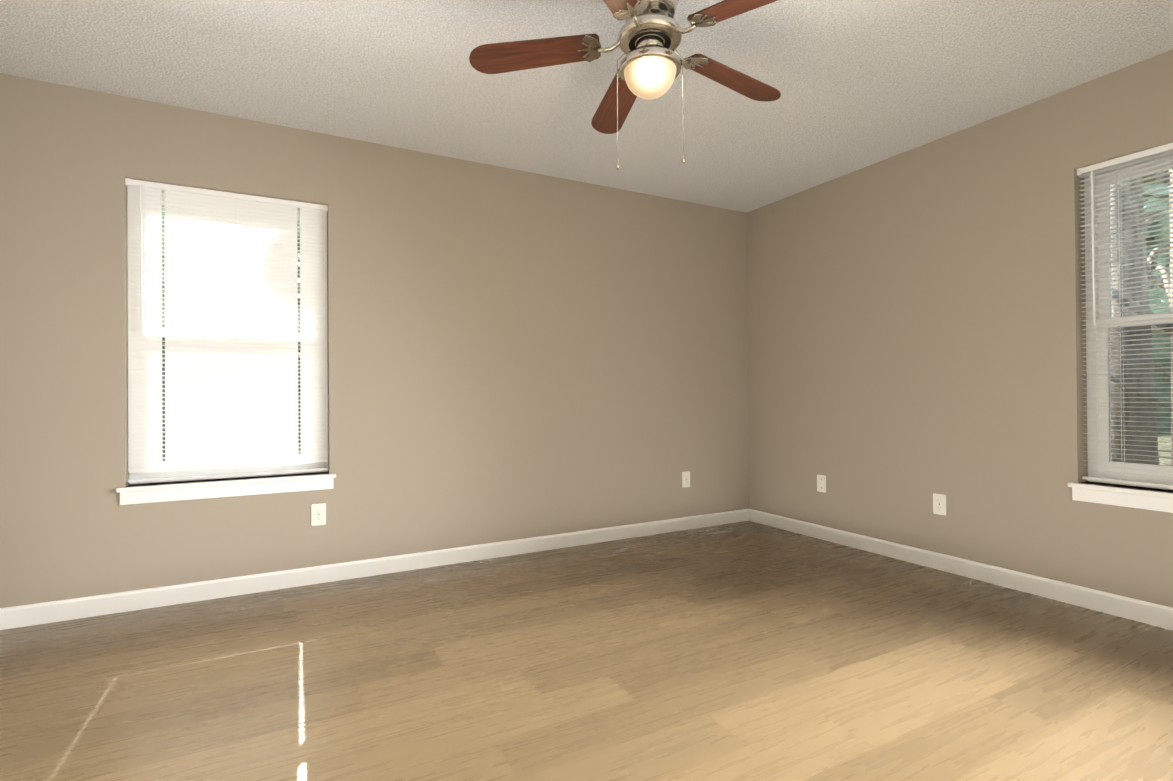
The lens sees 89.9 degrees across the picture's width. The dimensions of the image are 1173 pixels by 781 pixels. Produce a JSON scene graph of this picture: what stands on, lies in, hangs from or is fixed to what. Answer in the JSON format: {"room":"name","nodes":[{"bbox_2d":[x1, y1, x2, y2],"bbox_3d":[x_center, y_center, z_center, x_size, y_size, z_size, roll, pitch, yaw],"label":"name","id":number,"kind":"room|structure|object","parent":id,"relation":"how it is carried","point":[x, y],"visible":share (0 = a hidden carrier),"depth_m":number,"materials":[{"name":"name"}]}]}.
{"room":"empty bedroom","nodes":[
{"label":"empty bedroom","id":0,"kind":"room"},
{"bbox_2d":[0,73,748,607],"bbox_3d":[-0.699,-0.183,3.681,4.733,2.440,0.160,0,0,-28],"label":"wall","id":1,"kind":"structure","parent":0,"point":[514,355],"depth_m":3.37,"materials":[{"name":"beige paint"}]},
{"bbox_2d":[116,472,335,504],"bbox_3d":[-1.809,0.497,3.023,0.950,0.082,0.128,0,0,-28],"label":"sill","id":2,"kind":"structure","parent":1,"relation":"attached to","point":[186,490],"depth_m":2.96,"materials":[{"name":"white wood"}]},
{"bbox_2d":[125,178,327,483],"bbox_3d":[-1.838,-0.281,3.072,0.892,1.475,0.148,0,0,-28],"label":"window blind","id":3,"kind":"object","parent":1,"relation":"in","point":[232,338],"depth_m":3.01,"materials":[{"name":"white plastic"}]},
{"bbox_2d":[311,503,325,525],"bbox_3d":[-1.446,0.669,3.172,0.072,0.116,0.008,0,0,-28],"label":"electrical outlet","id":4,"kind":"object","parent":1,"relation":"attached to","point":[318,514],"visible":1,"depth_m":3.17,"materials":[{"name":"white plastic"}]},
{"bbox_2d":[0,509,748,629],"bbox_3d":[-0.649,0.990,3.598,4.413,0.092,0.013,0,0,-28],"label":"baseboard","id":5,"kind":"structure","parent":1,"relation":"attached to","point":[56,611],"depth_m":3.17,"materials":[{"name":"white wood"}]},
{"bbox_2d":[682,471,689,487],"bbox_3d":[0.740,0.660,4.356,0.072,0.116,0.008,0,0,-28],"label":"electrical outlet","id":6,"kind":"object","parent":1,"relation":"attached to","point":[685,479],"visible":1,"depth_m":4.35,"materials":[{"name":"white plastic"}]},
{"bbox_2d":[0,521,1172,780],"bbox_3d":[0.563,1.074,1.361,4.733,0.120,5.420,0,0,-28],"label":"floor","id":7,"kind":"structure","parent":0,"point":[744,651],"depth_m":2.09,"materials":[{"name":"brown wood"}]},
{"bbox_2d":[0,0,1172,212],"bbox_3d":[0.544,-1.486,1.375,4.733,0.120,5.420,0,0,-28],"label":"ceiling","id":8,"kind":"structure","parent":0,"point":[859,84],"depth_m":2.61,"materials":[{"name":"white paint"}]},
{"bbox_2d":[469,0,780,169],"bbox_3d":[0.259,-1.097,2.093,1.194,0.643,1.230,0,0,-28],"label":"ceiling fan","id":9,"kind":"object","parent":8,"relation":"hanging from","point":[649,40],"visible":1,"depth_m":2.05,"materials":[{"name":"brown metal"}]},
{"bbox_2d":[746,49,1172,607],"bbox_3d":[2.255,-0.209,3.029,0.160,2.440,3.800,0,0,-28],"label":"wall","id":10,"kind":"structure","parent":0,"point":[915,323],"depth_m":3.25,"materials":[{"name":"beige paint"}]},
{"bbox_2d":[817,475,825,492],"bbox_3d":[1.616,0.640,4.040,0.007,0.116,0.072,0,0,-28],"label":"outlet","id":11,"kind":"object","parent":10,"relation":"attached to","point":[821,483],"visible":1,"depth_m":4.04,"materials":[{"name":"white plastic"}]},
{"bbox_2d":[933,493,945,514],"bbox_3d":[2.000,0.645,3.329,0.008,0.116,0.072,0,0,-28],"label":"electrical outlet","id":12,"kind":"object","parent":10,"relation":"attached to","point":[939,504],"visible":1,"depth_m":3.33,"materials":[{"name":"white plastic"}]},
{"bbox_2d":[749,509,1172,629],"bbox_3d":[2.120,0.967,3.104,0.013,0.092,3.520,0,0,-28],"label":"baseboard","id":13,"kind":"structure","parent":10,"relation":"attached to","point":[1157,615],"depth_m":3.08,"materials":[{"name":"white wood"}]},
{"bbox_2d":[1068,481,1172,512],"bbox_3d":[2.554,0.472,2.389,0.128,0.082,0.950,0,0,-28],"label":"sill","id":14,"kind":"structure","parent":10,"relation":"attached to","point":[1154,500],"depth_m":2.60,"materials":[{"name":"white wood"}]},
{"bbox_2d":[1084,151,1172,489],"bbox_3d":[2.628,-0.312,2.436,0.066,1.485,0.890,0,0,-28],"label":"window","id":15,"kind":"structure","parent":10,"relation":"in","point":[1143,471],"depth_m":2.74,"materials":[{"name":"white plastic"}]},
{"bbox_2d":[1077,142,1172,487],"bbox_3d":[2.548,-0.320,2.393,0.047,1.469,0.892,0,0,-28],"label":"window blind","id":16,"kind":"object","parent":15,"relation":"attached to","point":[1116,162],"visible":1,"depth_m":2.64,"materials":[{"name":"plastic"}]},
{"label":"outside","id":17,"kind":"structure","parent":0,"visible":0},
{"bbox_2d":[162,428,1170,465],"bbox_3d":[4.006,1.416,6.122,65.000,0.100,60.000,0,0,-28],"label":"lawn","id":18,"kind":"structure","parent":17,"point":[1160,454],"depth_m":14.05,"materials":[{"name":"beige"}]},
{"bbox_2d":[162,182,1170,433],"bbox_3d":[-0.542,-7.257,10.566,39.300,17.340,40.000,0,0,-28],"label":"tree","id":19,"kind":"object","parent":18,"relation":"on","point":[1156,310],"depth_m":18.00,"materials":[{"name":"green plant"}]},
{"bbox_2d":[1110,177,1169,464],"bbox_3d":[5.374,-4.287,6.287,4.080,11.280,3.676,0,0,-28],"label":"tree","id":20,"kind":"object","parent":18,"relation":"on","point":[1119,311],"depth_m":6.07,"materials":[{"name":"green plant"}]},
{"bbox_2d":[1110,375,1170,408],"bbox_3d":[6.466,-3.352,5.447,3.490,9.374,4.451,0,0,-28],"label":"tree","id":21,"kind":"object","parent":18,"relation":"on","point":[1118,380],"depth_m":5.95,"materials":[{"name":"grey plant"}]},
{"bbox_2d":[1111,214,1169,452],"bbox_3d":[11.260,-4.659,12.949,4.171,12.002,5.106,0,0,-28],"label":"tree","id":22,"kind":"object","parent":18,"relation":"on","point":[1149,219],"depth_m":12.34,"materials":[{"name":"green plant"}]},
{"bbox_2d":[1112,169,1172,464],"bbox_3d":[5.004,-3.905,5.183,4.420,10.499,4.432,0,0,-28],"label":"tree","id":23,"kind":"object","parent":18,"relation":"on","point":[1157,267],"depth_m":5.00,"materials":[{"name":"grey plant"}]},
{"bbox_2d":[1148,272,1164,289],"bbox_3d":[7.565,-4.663,7.245,4.545,12.002,4.309,0,0,-28],"label":"tree","id":24,"kind":"object","parent":18,"relation":"on","point":[1156,281],"depth_m":7.71,"materials":[{"name":"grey plant"}]},
{"bbox_2d":[1142,170,1170,369],"bbox_3d":[12.735,-5.162,13.997,4.045,13.006,4.309,0,0,-28],"label":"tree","id":25,"kind":"object","parent":18,"relation":"on","point":[1150,180],"depth_m":12.72,"materials":[{"name":"green plant"}]},
{"bbox_2d":[1145,206,1168,245],"bbox_3d":[9.235,-4.801,11.053,4.075,12.300,4.046,0,0,-28],"label":"tree","id":26,"kind":"object","parent":18,"relation":"on","point":[1149,214],"depth_m":10.06,"materials":[{"name":"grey plant"}]},
{"bbox_2d":[1143,195,1170,379],"bbox_3d":[12.692,-5.172,11.978,4.208,13.007,4.094,0,0,-28],"label":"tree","id":27,"kind":"object","parent":18,"relation":"on","point":[1162,197],"depth_m":12.53,"materials":[{"name":"green plant"}]}
]}

